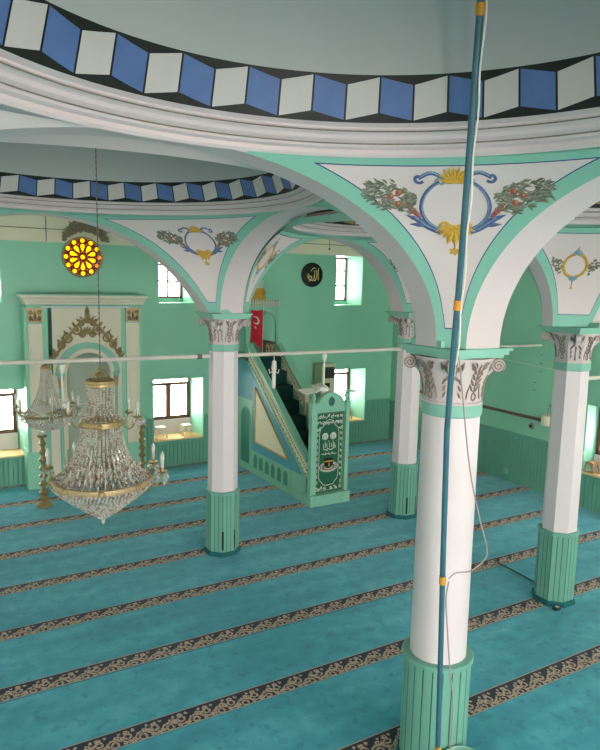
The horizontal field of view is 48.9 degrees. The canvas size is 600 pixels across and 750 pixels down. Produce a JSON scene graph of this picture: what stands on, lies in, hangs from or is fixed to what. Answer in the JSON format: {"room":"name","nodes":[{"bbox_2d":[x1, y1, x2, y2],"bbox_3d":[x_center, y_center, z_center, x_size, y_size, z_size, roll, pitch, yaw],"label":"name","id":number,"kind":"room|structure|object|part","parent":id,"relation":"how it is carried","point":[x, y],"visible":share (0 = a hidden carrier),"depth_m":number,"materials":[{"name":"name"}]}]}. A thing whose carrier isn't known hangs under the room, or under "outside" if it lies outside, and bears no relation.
{"room":"mosque","nodes":[
{"label":"mosque","id":0,"kind":"room"},
{"bbox_2d":[0,215,392,451],"bbox_3d":[-4.870,-1.939,13.511,18.018,8.190,0.693,-3,9,-30],"label":"wall","id":1,"kind":"structure","parent":0,"point":[310,319],"depth_m":14.82,"materials":[{"name":"green paint"}]},
{"bbox_2d":[0,389,23,457],"bbox_3d":[-6.179,0.941,13.235,1.155,1.348,0.799,-3,9,-30],"label":"window","id":2,"kind":"structure","parent":1,"relation":"in","point":[9,448],"depth_m":13.60,"materials":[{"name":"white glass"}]},
{"bbox_2d":[0,390,11,429],"bbox_3d":[-6.373,0.707,13.546,0.987,0.983,0.010,-3,9,-30],"label":"grille","id":3,"kind":"object","parent":2,"relation":"attached to","point":[1,422],"depth_m":13.70,"materials":[{"name":"red"}]},
{"bbox_3d":[-6.299,0.727,13.421,0.987,0.983,0.059,-3,9,-30],"label":"frame","id":4,"kind":"part","parent":2,"relation":"part of","materials":[{"name":"wood"}]},
{"bbox_3d":[-6.140,1.606,13.236,1.155,0.034,0.584,-3,9,-30],"label":"sill","id":5,"kind":"part","parent":2,"relation":"part of","materials":[{"name":"beige wood"}]},
{"bbox_2d":[61,236,102,277],"bbox_3d":[-4.378,-2.376,13.294,0.815,0.815,0.050,-3,9,-30],"label":"rosette","id":6,"kind":"object","parent":1,"relation":"attached to","point":[79,257],"visible":0.99,"depth_m":13.29,"materials":[{"name":"yellow glass"}]},
{"bbox_2d":[62,221,109,242],"bbox_3d":[-4.293,-2.936,13.232,0.955,0.528,0.024,-3,9,-30],"label":"carved crest","id":7,"kind":"object","parent":1,"relation":"attached to","point":[70,229],"visible":0.72,"depth_m":13.19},
{"bbox_2d":[159,263,181,301],"bbox_3d":[-2.991,-2.230,14.902,0.655,1.151,0.126,-3,9,-30],"label":"window","id":8,"kind":"structure","parent":1,"relation":"in","point":[167,298],"depth_m":14.93,"materials":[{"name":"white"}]},
{"bbox_3d":[-2.990,-2.272,14.896,0.655,1.067,0.059,-3,9,-30],"label":"frame","id":9,"kind":"part","parent":8,"relation":"part of","materials":[{"name":"white"}]},
{"bbox_2d":[0,226,345,245],"bbox_3d":[-4.667,-2.876,13.061,16.546,0.013,0.015,-3,9,-30],"label":"conduit","id":10,"kind":"object","parent":1,"relation":"attached to","point":[0,226],"visible":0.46,"depth_m":12.94,"materials":[{"name":"grey plastic"}]},
{"bbox_2d":[153,378,202,441],"bbox_3d":[-2.911,0.736,15.124,1.155,1.369,0.799,-3,9,-30],"label":"window","id":11,"kind":"structure","parent":1,"relation":"in","point":[172,423],"depth_m":15.32,"materials":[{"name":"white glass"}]},
{"bbox_2d":[154,425,167,438],"bbox_3d":[-3.154,1.293,14.925,0.254,0.250,0.258,-3,9,-30],"label":"plastic stool","id":12,"kind":"object","parent":11,"relation":"on","point":[163,427],"visible":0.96,"depth_m":14.88,"materials":[{"name":"beige plastic"}]},
{"bbox_3d":[-3.152,1.194,14.911,0.208,0.050,0.208,-3,9,-30],"label":"seat","id":13,"kind":"part","parent":12,"relation":"part of","materials":[{"name":"beige plastic"}]},
{"bbox_2d":[154,379,185,415],"bbox_3d":[-3.105,0.502,15.435,0.987,1.004,0.010,-3,9,-30],"label":"grille","id":14,"kind":"object","parent":11,"relation":"attached to","point":[181,379],"depth_m":15.43,"materials":[{"name":"red"}]},
{"bbox_3d":[-3.031,0.522,15.309,0.987,1.004,0.059,-3,9,-30],"label":"frame","id":15,"kind":"part","parent":11,"relation":"part of","materials":[{"name":"brown wood"}]},
{"bbox_3d":[-2.873,1.411,15.127,1.155,0.034,0.584,-3,9,-30],"label":"sill","id":16,"kind":"part","parent":11,"relation":"part of","materials":[{"name":"beige wood"}]},
{"bbox_2d":[179,423,192,435],"bbox_3d":[-2.631,1.260,15.243,0.254,0.250,0.258,-3,9,-30],"label":"plastic stool","id":17,"kind":"object","parent":11,"relation":"on","point":[183,425],"visible":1,"depth_m":15.20,"materials":[{"name":"beige plastic"}]},
{"bbox_3d":[-2.628,1.161,15.229,0.208,0.050,0.208,-3,9,-30],"label":"seat","id":18,"kind":"part","parent":17,"relation":"part of","materials":[{"name":"beige plastic"}]},
{"bbox_2d":[0,398,390,486],"bbox_3d":[-4.768,1.607,13.699,16.632,1.121,0.038,-3,9,-30],"label":"trim","id":19,"kind":"structure","parent":1,"relation":"attached to","point":[374,426],"depth_m":15.06,"materials":[{"name":"wood"}]},
{"bbox_2d":[301,263,322,286],"bbox_3d":[0.297,-2.435,16.033,0.596,0.588,0.050,-3,9,-30],"label":"medallion","id":20,"kind":"object","parent":1,"relation":"attached to","point":[311,274],"visible":1,"depth_m":16.01,"materials":[{"name":"black paint"}]},
{"bbox_2d":[335,258,346,303],"bbox_3d":[0.917,-2.446,17.165,0.651,1.201,0.126,-3,9,-30],"label":"window","id":21,"kind":"structure","parent":1,"relation":"in","point":[337,301],"depth_m":17.25,"materials":[{"name":"white"}]},
{"bbox_2d":[334,369,363,421],"bbox_3d":[1.010,0.502,17.392,1.155,1.369,0.799,-3,9,-30],"label":"window","id":22,"kind":"structure","parent":1,"relation":"in","point":[347,373],"depth_m":17.71,"materials":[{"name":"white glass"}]},
{"bbox_3d":[0.890,0.288,17.578,0.987,1.004,0.059,-3,9,-30],"label":"frame","id":23,"kind":"part","parent":22,"relation":"part of","materials":[{"name":"wood"}]},
{"bbox_3d":[1.049,1.178,17.395,1.155,0.034,0.584,-3,9,-30],"label":"sill","id":24,"kind":"part","parent":22,"relation":"part of","materials":[{"name":"beige wood"}]},
{"bbox_2d":[0,51,415,336],"bbox_3d":[-2.085,-2.055,6.064,4.890,3.229,4.768,-3,9,-30],"label":"ceiling","id":25,"kind":"structure","parent":0,"point":[192,208],"depth_m":7.99,"materials":[{"name":"paint"}]},
{"bbox_2d":[42,148,168,523],"bbox_3d":[-1.915,-0.927,6.408,1.140,4.897,1.128,-3,9,-30],"label":"crystal chandelier","id":26,"kind":"object","parent":25,"relation":"hanging from","point":[123,469],"visible":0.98,"depth_m":6.42,"materials":[{"name":"grey"}]},
{"bbox_3d":[-2.519,1.004,6.703,0.181,0.204,0.105,0,8,-10],"label":"candle arm","id":27,"kind":"part","parent":26,"relation":"part of","materials":[{"name":"gold metal"}]},
{"bbox_3d":[-2.257,0.450,6.553,0.193,0.158,0.083,5,9,23],"label":"candle arm","id":28,"kind":"part","parent":26,"relation":"part of","materials":[{"name":"gold metal"}]},
{"bbox_3d":[-1.912,-1.716,6.202,0.012,3.276,0.012,8,10,37],"label":"chain","id":29,"kind":"part","parent":26,"relation":"part of","materials":[{"name":"grey"}]},
{"bbox_3d":[-1.966,0.590,6.532,0.859,1.092,0.859,7,10,37],"label":"stem","id":30,"kind":"part","parent":26,"relation":"part of","materials":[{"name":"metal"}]},
{"bbox_2d":[50,471,152,523],"bbox_3d":[-1.982,1.286,6.632,0.986,0.450,0.986,-3,9,-30],"label":"basket","id":31,"kind":"object","parent":26,"relation":"on","point":[101,510],"depth_m":6.34,"materials":[{"name":"clear glass"}]},
{"bbox_3d":[-1.798,0.431,6.757,0.083,0.158,0.195,9,11,41],"label":"candle arm","id":32,"kind":"part","parent":26,"relation":"part of","materials":[{"name":"gold metal"}]},
{"bbox_3d":[-1.672,0.462,6.563,0.196,0.158,0.083,0,8,-12],"label":"candle arm","id":33,"kind":"part","parent":26,"relation":"part of","materials":[{"name":"gold metal"}]},
{"bbox_3d":[-1.592,0.985,6.988,0.181,0.204,0.109,-3,9,-30],"label":"candle arm","id":34,"kind":"part","parent":26,"relation":"part of","materials":[{"name":"gold metal"}]},
{"bbox_3d":[-1.425,1.036,6.660,0.176,0.204,0.112,-3,9,-30],"label":"candle arm","id":35,"kind":"part","parent":26,"relation":"part of","materials":[{"name":"gold metal"}]},
{"bbox_3d":[-2.027,-1.785,6.159,4.494,0.134,4.494,-3,9,-30],"label":"moulded cornice","id":36,"kind":"part","parent":25,"relation":"part of","materials":[{"name":"white paint"}]},
{"bbox_2d":[0,439,599,749],"bbox_3d":[0.386,3.602,4.995,18.018,0.126,22.008,-3,9,-30],"label":"floor","id":37,"kind":"structure","parent":0,"point":[122,632],"depth_m":8.14,"materials":[{"name":"carpet"}]},
{"bbox_2d":[36,427,52,507],"bbox_3d":[-4.679,1.674,12.014,0.286,1.470,0.286,-3,9,-30],"label":"brass candlestick","id":38,"kind":"object","parent":37,"relation":"on","point":[44,502],"visible":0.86,"depth_m":11.99,"materials":[{"name":"gold metal"}]},
{"bbox_3d":[-4.663,1.022,11.921,0.151,0.151,0.151,-3,9,-30],"label":"glass globe","id":39,"kind":"part","parent":38,"relation":"part of","materials":[{"name":"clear glass"}]},
{"bbox_3d":[-4.679,1.678,12.015,0.176,1.043,0.176,-3,9,-30],"label":"baluster stem","id":40,"kind":"part","parent":38,"relation":"part of","materials":[{"name":"gold metal"}]},
{"bbox_2d":[16,292,147,489],"bbox_3d":[-4.349,0.276,13.418,2.444,3.856,0.577,-3,9,-30],"label":"mihrab","id":41,"kind":"object","parent":37,"relation":"on","point":[75,321],"visible":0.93,"depth_m":13.16,"materials":[{"name":"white paint"}]},
{"bbox_3d":[-4.309,-1.486,13.166,2.444,0.294,0.577,-3,9,-30],"label":"cornice","id":42,"kind":"part","parent":41,"relation":"part of","materials":[{"name":"beige paint"}]},
{"bbox_3d":[-4.293,0.431,13.295,1.411,3.587,0.001,-3,9,-30],"label":"arch panel","id":43,"kind":"part","parent":41,"relation":"part of","materials":[{"name":"white paint"}]},
{"bbox_2d":[136,418,149,491],"bbox_3d":[-3.116,1.564,13.039,0.286,1.470,0.286,-3,9,-30],"label":"brass candlestick","id":44,"kind":"object","parent":37,"relation":"on","point":[142,447],"visible":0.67,"depth_m":12.97,"materials":[{"name":"gold metal"}]},
{"bbox_3d":[-3.116,1.567,13.039,0.176,1.043,0.176,-3,9,-30],"label":"baluster stem","id":45,"kind":"part","parent":44,"relation":"part of","materials":[{"name":"gold metal"}]},
{"bbox_2d":[195,312,252,557],"bbox_3d":[-1.175,0.906,10.060,0.647,3.704,0.647,-3,9,-30],"label":"column","id":46,"kind":"structure","parent":37,"relation":"on","point":[222,491],"depth_m":9.90,"materials":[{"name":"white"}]},
{"bbox_2d":[0,354,210,431],"bbox_3d":[-3.334,0.260,8.689,4.616,0.964,0.938,-3,9,-30],"label":"chandelier","id":47,"kind":"object","parent":46,"relation":"attached to","point":[44,368],"depth_m":8.66,"materials":[{"name":"clear glass"}]},
{"bbox_3d":[-3.541,0.528,8.400,0.090,0.186,0.156,3,8,10],"label":"candle arm","id":48,"kind":"part","parent":47,"relation":"part of","materials":[{"name":"gold metal"}]},
{"bbox_3d":[-3.333,0.201,8.681,0.643,0.688,0.643,-3,9,-30],"label":"brass frame","id":49,"kind":"part","parent":47,"relation":"part of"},
{"bbox_3d":[-3.153,0.538,8.399,0.088,0.186,0.162,-3,9,-30],"label":"candle arm","id":50,"kind":"part","parent":47,"relation":"part of","materials":[{"name":"gold metal"}]},
{"bbox_2d":[30,364,102,414],"bbox_3d":[-3.158,0.145,8.848,0.982,0.609,0.956,-3,9,-30],"label":"ceiling fan","id":51,"kind":"object","parent":47,"relation":"hanging from","point":[41,410],"visible":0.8,"depth_m":8.72,"materials":[{"name":"beige metal"}]},
{"bbox_3d":[-3.263,0.437,8.521,0.185,0.062,0.462,4,9,18],"label":"blade","id":52,"kind":"part","parent":51,"relation":"part of","materials":[{"name":"beige"}]},
{"bbox_3d":[-3.167,0.390,8.808,0.176,0.134,0.176,-3,9,-30],"label":"motor","id":53,"kind":"part","parent":51,"relation":"part of","materials":[{"name":"beige"}]},
{"bbox_3d":[-3.161,0.101,8.767,0.084,0.500,0.084,-3,9,-30],"label":"down rod","id":54,"kind":"part","parent":51,"relation":"part of","materials":[{"name":"beige metal"}]},
{"bbox_3d":[-2.958,0.494,8.733,0.156,0.186,0.090,4,9,20],"label":"candle arm","id":55,"kind":"part","parent":47,"relation":"part of","materials":[{"name":"gold metal"}]},
{"bbox_3d":[-3.325,-0.170,8.628,4.616,0.094,0.080,-3,9,-30],"label":"tie rod","id":56,"kind":"part","parent":47,"relation":"part of","materials":[{"name":"white metal"}]},
{"bbox_2d":[204,309,243,313],"bbox_3d":[-1.131,-0.957,9.794,0.622,0.057,0.622,-3,9,-30],"label":"block","id":57,"kind":"object","parent":46,"relation":"on","point":[222,311],"visible":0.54,"depth_m":9.49,"materials":[{"name":"teal paint"}]},
{"bbox_2d":[0,207,208,312],"bbox_3d":[-3.293,-1.524,8.434,4.418,1.453,0.357,-3,9,-30],"label":"arch","id":58,"kind":"object","parent":57,"relation":"on","point":[201,307],"visible":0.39,"depth_m":9.12,"materials":[{"name":"white paint"}]},
{"bbox_2d":[220,197,327,312],"bbox_3d":[0.084,-1.332,7.490,0.357,1.495,4.438,-3,9,-28],"label":"arch","id":59,"kind":"object","parent":57,"relation":"on","point":[244,257],"visible":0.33,"depth_m":8.99,"materials":[{"name":"white paint"}]},
{"bbox_2d":[238,347,400,394],"bbox_3d":[0.364,-0.066,10.870,3.146,0.699,0.950,-3,9,-30],"label":"ceiling fan","id":60,"kind":"object","parent":46,"relation":"attached to","point":[319,386],"depth_m":10.71,"materials":[{"name":"beige metal"}]},
{"bbox_3d":[-0.409,-0.039,10.362,0.161,0.519,0.084,5,9,24],"label":"pendant light","id":61,"kind":"part","parent":60,"relation":"part of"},
{"bbox_3d":[0.177,0.253,10.663,0.449,0.062,0.185,-7,11,-44],"label":"blade","id":62,"kind":"part","parent":60,"relation":"part of","materials":[{"name":"beige"}]},
{"bbox_3d":[0.312,0.185,11.161,0.185,0.062,0.449,-1,8,-15],"label":"blade","id":63,"kind":"part","parent":60,"relation":"part of","materials":[{"name":"beige"}]},
{"bbox_3d":[0.396,-0.377,10.783,3.146,0.058,0.057,-3,9,-30],"label":"tie rod","id":64,"kind":"part","parent":60,"relation":"part of","materials":[{"name":"white metal"}]},
{"bbox_3d":[0.390,0.220,10.872,0.176,0.134,0.176,-3,9,-30],"label":"motor","id":65,"kind":"part","parent":60,"relation":"part of","materials":[{"name":"beige metal"}]},
{"bbox_3d":[0.397,-0.086,10.829,0.084,0.533,0.084,-3,9,-30],"label":"down rod","id":66,"kind":"part","parent":60,"relation":"part of","materials":[{"name":"beige metal"}]},
{"bbox_3d":[0.679,0.246,10.797,0.449,0.062,0.185,3,8,15],"label":"blade","id":67,"kind":"part","parent":60,"relation":"part of","materials":[{"name":"beige"}]},
{"bbox_2d":[238,279,350,507],"bbox_3d":[-0.330,0.028,13.844,0.890,4.410,3.820,-3,9,-30],"label":"minbar","id":68,"kind":"object","parent":37,"relation":"on","point":[298,446],"visible":0.94,"depth_m":13.51,"materials":[{"name":"green paint"}]},
{"bbox_2d":[250,309,262,352],"bbox_3d":[-0.947,-0.951,14.477,0.309,1.084,0.044,-4,10,-35],"label":"flag","id":69,"kind":"object","parent":68,"relation":"on","point":[257,317],"visible":0.98,"depth_m":14.47,"materials":[{"name":"red fabric"}]},
{"bbox_3d":[-0.993,-1.642,14.835,0.823,0.164,0.796,-3,9,-30],"label":"crenellated rail","id":70,"kind":"part","parent":68,"relation":"part of","materials":[{"name":"grey"}]},
{"bbox_3d":[-0.606,0.970,13.594,0.032,1.238,1.486,-3,9,-30],"label":"gilt moulding","id":71,"kind":"part","parent":68,"relation":"part of","materials":[{"name":"gold metal"}]},
{"bbox_3d":[-0.732,0.993,13.931,0.109,2.457,3.526,-3,9,-30],"label":"panel","id":72,"kind":"part","parent":68,"relation":"part of","materials":[{"name":"green paint"}]},
{"bbox_3d":[-0.468,0.664,13.437,0.130,2.362,2.579,-3,9,-30],"label":"handrail","id":73,"kind":"part","parent":68,"relation":"part of","materials":[{"name":"green paint"}]},
{"bbox_3d":[-0.174,0.023,14.317,0.130,1.328,1.197,-3,9,-30],"label":"handrail","id":74,"kind":"part","parent":68,"relation":"part of","materials":[{"name":"green paint"}]},
{"bbox_3d":[-0.107,0.956,14.293,0.109,2.457,3.526,-3,9,-30],"label":"panel","id":75,"kind":"part","parent":68,"relation":"part of","materials":[{"name":"green paint"}]},
{"bbox_3d":[0.172,1.323,13.852,0.097,1.869,0.336,-3,9,-30],"label":"newel panel","id":76,"kind":"part","parent":68,"relation":"part of","materials":[{"name":"beige paint"}]},
{"bbox_3d":[0.232,1.390,12.307,0.134,1.756,0.139,-3,9,-30],"label":"portal post","id":77,"kind":"part","parent":68,"relation":"part of","materials":[{"name":"green paint"}]},
{"bbox_2d":[319,457,336,471],"bbox_3d":[0.545,1.711,12.554,0.409,0.278,0.018,-3,9,-30],"label":"picture","id":78,"kind":"object","parent":68,"relation":"attached to","point":[326,464],"depth_m":12.54,"materials":[{"name":"multicoloured"}]},
{"bbox_3d":[0.540,1.458,12.536,0.638,1.554,0.025,-3,9,-30],"label":"cloth door","id":79,"kind":"part","parent":68,"relation":"part of","materials":[{"name":"green fabric"}]},
{"bbox_3d":[0.867,1.352,12.675,0.092,1.756,0.139,-3,9,-30],"label":"portal post","id":80,"kind":"part","parent":68,"relation":"part of","materials":[{"name":"green paint"}]},
{"bbox_2d":[314,362,335,402],"bbox_3d":[0.597,0.798,16.414,0.399,2.201,0.361,-3,9,-30],"label":"air conditioner","id":81,"kind":"object","parent":37,"relation":"on","point":[329,367],"visible":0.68,"depth_m":16.19,"materials":[{"name":"beige plastic"}]},
{"bbox_2d":[325,367,334,378],"bbox_3d":[0.707,-0.055,16.153,0.315,0.273,0.017,-3,9,-30],"label":"outlet","id":82,"kind":"object","parent":81,"relation":"attached to","point":[329,371],"depth_m":16.16,"materials":[{"name":"black paint"}]},
{"bbox_2d":[385,311,419,519],"bbox_3d":[1.912,0.723,11.846,0.647,3.704,0.647,-3,9,-30],"label":"column","id":83,"kind":"structure","parent":37,"relation":"on","point":[403,463],"depth_m":11.72,"materials":[{"name":"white paint"}]},
{"bbox_2d":[396,342,512,749],"bbox_3d":[1.223,1.591,5.658,0.647,3.704,0.647,-3,9,-30],"label":"column","id":84,"kind":"structure","parent":37,"relation":"on","point":[420,649],"depth_m":5.46,"materials":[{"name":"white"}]},
{"bbox_2d":[411,336,494,349],"bbox_3d":[1.267,-0.272,5.392,0.622,0.057,0.622,-3,9,-30],"label":"block","id":85,"kind":"object","parent":84,"relation":"on","point":[439,344],"visible":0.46,"depth_m":5.12,"materials":[{"name":"teal paint"}]},
{"bbox_2d":[0,127,435,345],"bbox_3d":[-0.922,-0.872,4.006,4.486,1.525,0.251,-3,9,-30],"label":"arch","id":86,"kind":"object","parent":85,"relation":"on","point":[425,326],"visible":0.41,"depth_m":4.69,"materials":[{"name":"white paint"}]},
{"bbox_2d":[466,151,599,347],"bbox_3d":[2.351,-0.701,3.470,0.361,1.487,3.638,-3,9,-30],"label":"arch","id":87,"kind":"object","parent":85,"relation":"on","point":[495,293],"visible":0.45,"depth_m":4.83,"materials":[{"name":"white paint"}]},
{"bbox_2d":[446,745,475,749],"bbox_3d":[1.356,3.323,5.457,0.344,0.323,0.344,-3,9,-30],"label":"plastic bucket","id":88,"kind":"object","parent":37,"relation":"on","point":[455,747],"visible":0.96,"depth_m":5.58,"materials":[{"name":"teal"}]},
{"bbox_2d":[435,0,487,749],"bbox_3d":[0.984,0.577,4.161,0.301,6.112,1.288,5,9,25],"label":"pole","id":89,"kind":"object","parent":37,"relation":"on","point":[480,9],"visible":1,"depth_m":4.13,"materials":[{"name":"blue metal"}]},
{"bbox_2d":[497,561,533,581],"bbox_3d":[3.201,2.914,9.713,0.052,0.016,0.840,-2,9,-24],"label":"cable","id":90,"kind":"object","parent":37,"relation":"on","point":[497,561],"visible":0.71,"depth_m":9.75,"materials":[{"name":"grey plastic"}]},
{"bbox_2d":[552,605,560,610],"bbox_3d":[3.368,3.055,8.656,0.097,0.048,0.061,-3,9,-30],"label":"power adapter","id":91,"kind":"object","parent":37,"relation":"on","point":[556,607],"visible":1,"depth_m":8.64,"materials":[{"name":"grey plastic"}]},
{"bbox_2d":[532,325,599,607],"bbox_3d":[3.490,1.205,8.730,0.647,3.704,0.647,-3,9,-30],"label":"column","id":92,"kind":"structure","parent":37,"relation":"on","point":[558,532],"depth_m":8.57,"materials":[{"name":"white paint"}]},
{"bbox_2d":[555,323,599,327],"bbox_3d":[3.534,-0.658,8.463,0.742,0.057,0.742,3,8,15],"label":"block","id":93,"kind":"object","parent":92,"relation":"on","point":[591,325],"visible":0.26,"depth_m":8.12,"materials":[{"name":"teal paint"}]},
{"bbox_2d":[530,257,552,325],"bbox_3d":[1.879,-1.213,7.390,2.802,1.369,0.151,-3,9,-30],"label":"arch","id":94,"kind":"object","parent":93,"relation":"on","point":[546,299],"visible":0.09,"depth_m":8.09,"materials":[{"name":"white paint"}]},
{"bbox_2d":[592,307,599,322],"bbox_3d":[4.474,-1.073,6.832,0.151,1.369,3.066,-4,9,-31],"label":"arch","id":95,"kind":"object","parent":93,"relation":"on","point":[597,316],"visible":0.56,"depth_m":8.17,"materials":[{"name":"white paint"}]},
{"bbox_2d":[589,375,599,379],"bbox_3d":[5.179,-0.033,9.528,3.423,0.063,0.057,-3,9,-30],"label":"rod","id":96,"kind":"object","parent":92,"relation":"attached to","point":[597,377],"visible":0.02,"depth_m":8.77,"materials":[{"name":"white metal"}]},
{"bbox_2d":[0,0,599,348],"bbox_3d":[0.149,-1.378,2.099,4.754,3.116,4.014,-3,9,-30],"label":"ceiling","id":97,"kind":"structure","parent":0,"point":[389,137],"depth_m":3.77,"materials":[{"name":"paint"}]},
{"bbox_3d":[0.378,-1.187,2.248,3.881,0.168,3.881,-3,9,-30],"label":"moulded cornice","id":98,"kind":"part","parent":97,"relation":"part of","materials":[{"name":"white paint"}]},
{"bbox_2d":[244,209,542,312],"bbox_3d":[1.308,-2.063,8.922,3.435,2.591,3.339,-3,9,-30],"label":"ceiling","id":99,"kind":"structure","parent":0,"point":[329,223],"depth_m":9.80,"materials":[{"name":"paint"}]},
{"bbox_3d":[1.346,-2.033,8.928,2.898,0.147,2.898,-3,9,-30],"label":"moulded cornice","id":100,"kind":"part","parent":99,"relation":"part of","materials":[{"name":"white paint"}]},
{"bbox_2d":[390,268,599,478],"bbox_3d":[7.807,-0.949,8.643,0.315,8.190,22.008,-3,9,-30],"label":"wall","id":101,"kind":"structure","parent":0,"point":[511,389],"depth_m":13.73,"materials":[{"name":"green paint"}]},
{"bbox_2d":[397,333,553,369],"bbox_3d":[4.594,-0.354,13.903,0.012,0.433,8.317,-3,9,-30],"label":"wire","id":102,"kind":"object","parent":101,"relation":"attached to","point":[397,333],"visible":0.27,"depth_m":13.71,"materials":[{"name":"white metal"}]},
{"bbox_2d":[420,390,540,421],"bbox_3d":[3.905,0.647,15.203,0.029,0.063,4.158,-3,9,-30],"label":"cable trunking","id":103,"kind":"object","parent":101,"relation":"attached to","point":[483,406],"visible":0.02,"depth_m":14.12,"materials":[{"name":"plastic"}]},
{"bbox_2d":[388,399,599,512],"bbox_3d":[7.573,2.572,9.057,0.038,1.092,20.622,-3,9,-30],"label":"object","id":104,"kind":"structure","parent":101,"relation":"attached to","point":[525,457],"depth_m":14.07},
{"bbox_2d":[503,467,508,474],"bbox_3d":[4.476,2.086,14.334,0.025,0.126,0.118,-3,9,-30],"label":"box","id":105,"kind":"object","parent":101,"relation":"attached to","point":[506,470],"visible":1,"depth_m":14.32,"materials":[{"name":"teal paint"}]},
{"bbox_2d":[499,344,541,346],"bbox_3d":[3.507,-0.535,12.586,3.204,0.069,0.046,-3,9,-30],"label":"rod","id":106,"kind":"object","parent":101,"relation":"attached to","point":[527,345],"visible":0.34,"depth_m":13.10,"materials":[{"name":"white metal"}]},
{"bbox_2d":[528,423,534,428],"bbox_3d":[4.796,1.060,13.692,0.042,0.143,0.143,-3,9,-30],"label":"wall socket","id":107,"kind":"object","parent":101,"relation":"attached to","point":[531,425],"visible":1,"depth_m":13.67,"materials":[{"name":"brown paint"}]},
{"bbox_2d":[541,404,550,426],"bbox_3d":[4.951,0.823,13.240,0.202,0.462,0.252,-3,9,-30],"label":"wall lamp","id":108,"kind":"object","parent":101,"relation":"attached to","point":[545,419],"visible":0.77,"depth_m":13.19,"materials":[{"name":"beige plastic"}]},
{"bbox_3d":[4.949,0.914,13.254,0.202,0.210,0.210,-3,9,-30],"label":"lamp shade","id":109,"kind":"part","parent":108,"relation":"part of","materials":[{"name":"white glass"}]},
{"bbox_2d":[582,407,599,477],"bbox_3d":[5.913,1.303,12.221,0.421,1.306,1.155,-3,9,-30],"label":"window","id":110,"kind":"structure","parent":101,"relation":"in","point":[597,452],"depth_m":12.62,"materials":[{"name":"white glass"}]},
{"bbox_3d":[5.805,1.938,12.258,0.206,0.034,1.155,-3,9,-30],"label":"sill","id":111,"kind":"part","parent":110,"relation":"part of","materials":[{"name":"beige wood"}]},
{"bbox_2d":[584,461,598,473],"bbox_3d":[5.599,1.765,12.638,0.210,0.199,0.214,-3,9,-30],"label":"plastic stool","id":112,"kind":"object","parent":110,"relation":"on","point":[592,463],"visible":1,"depth_m":12.60,"materials":[{"name":"brown"}]},
{"bbox_3d":[5.601,1.692,12.627,0.164,0.050,0.164,-3,9,-30],"label":"seat","id":113,"kind":"part","parent":112,"relation":"part of","materials":[{"name":"brown plastic"}]},
{"bbox_3d":[5.967,1.119,12.225,0.059,0.941,0.987,-3,9,-30],"label":"frame","id":114,"kind":"part","parent":110,"relation":"part of","materials":[{"name":"wood"}]},
{"bbox_2d":[535,53,599,326],"bbox_3d":[3.021,-1.608,5.872,3.298,2.633,3.500,-3,9,-30],"label":"ceiling","id":115,"kind":"structure","parent":0,"point":[569,261],"depth_m":7.88,"materials":[{"name":"paint"}]},
{"bbox_3d":[3.071,-1.555,5.912,2.898,0.160,2.898,-3,9,-30],"label":"moulded cornice","id":116,"kind":"part","parent":115,"relation":"part of","materials":[{"name":"white paint"}]},
{"bbox_3d":[1.955,-1.141,11.579,0.622,0.057,0.622,-3,9,-30],"label":"block","id":117,"kind":"object","parent":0,"visible":0},
{"bbox_2d":[243,233,403,311],"bbox_3d":[0.427,-1.704,10.593,2.948,1.369,0.357,-3,9,-30],"label":"arch","id":118,"kind":"object","parent":117,"relation":"on","point":[395,301],"visible":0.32,"depth_m":11.13,"materials":[{"name":"white paint"}]}
]}

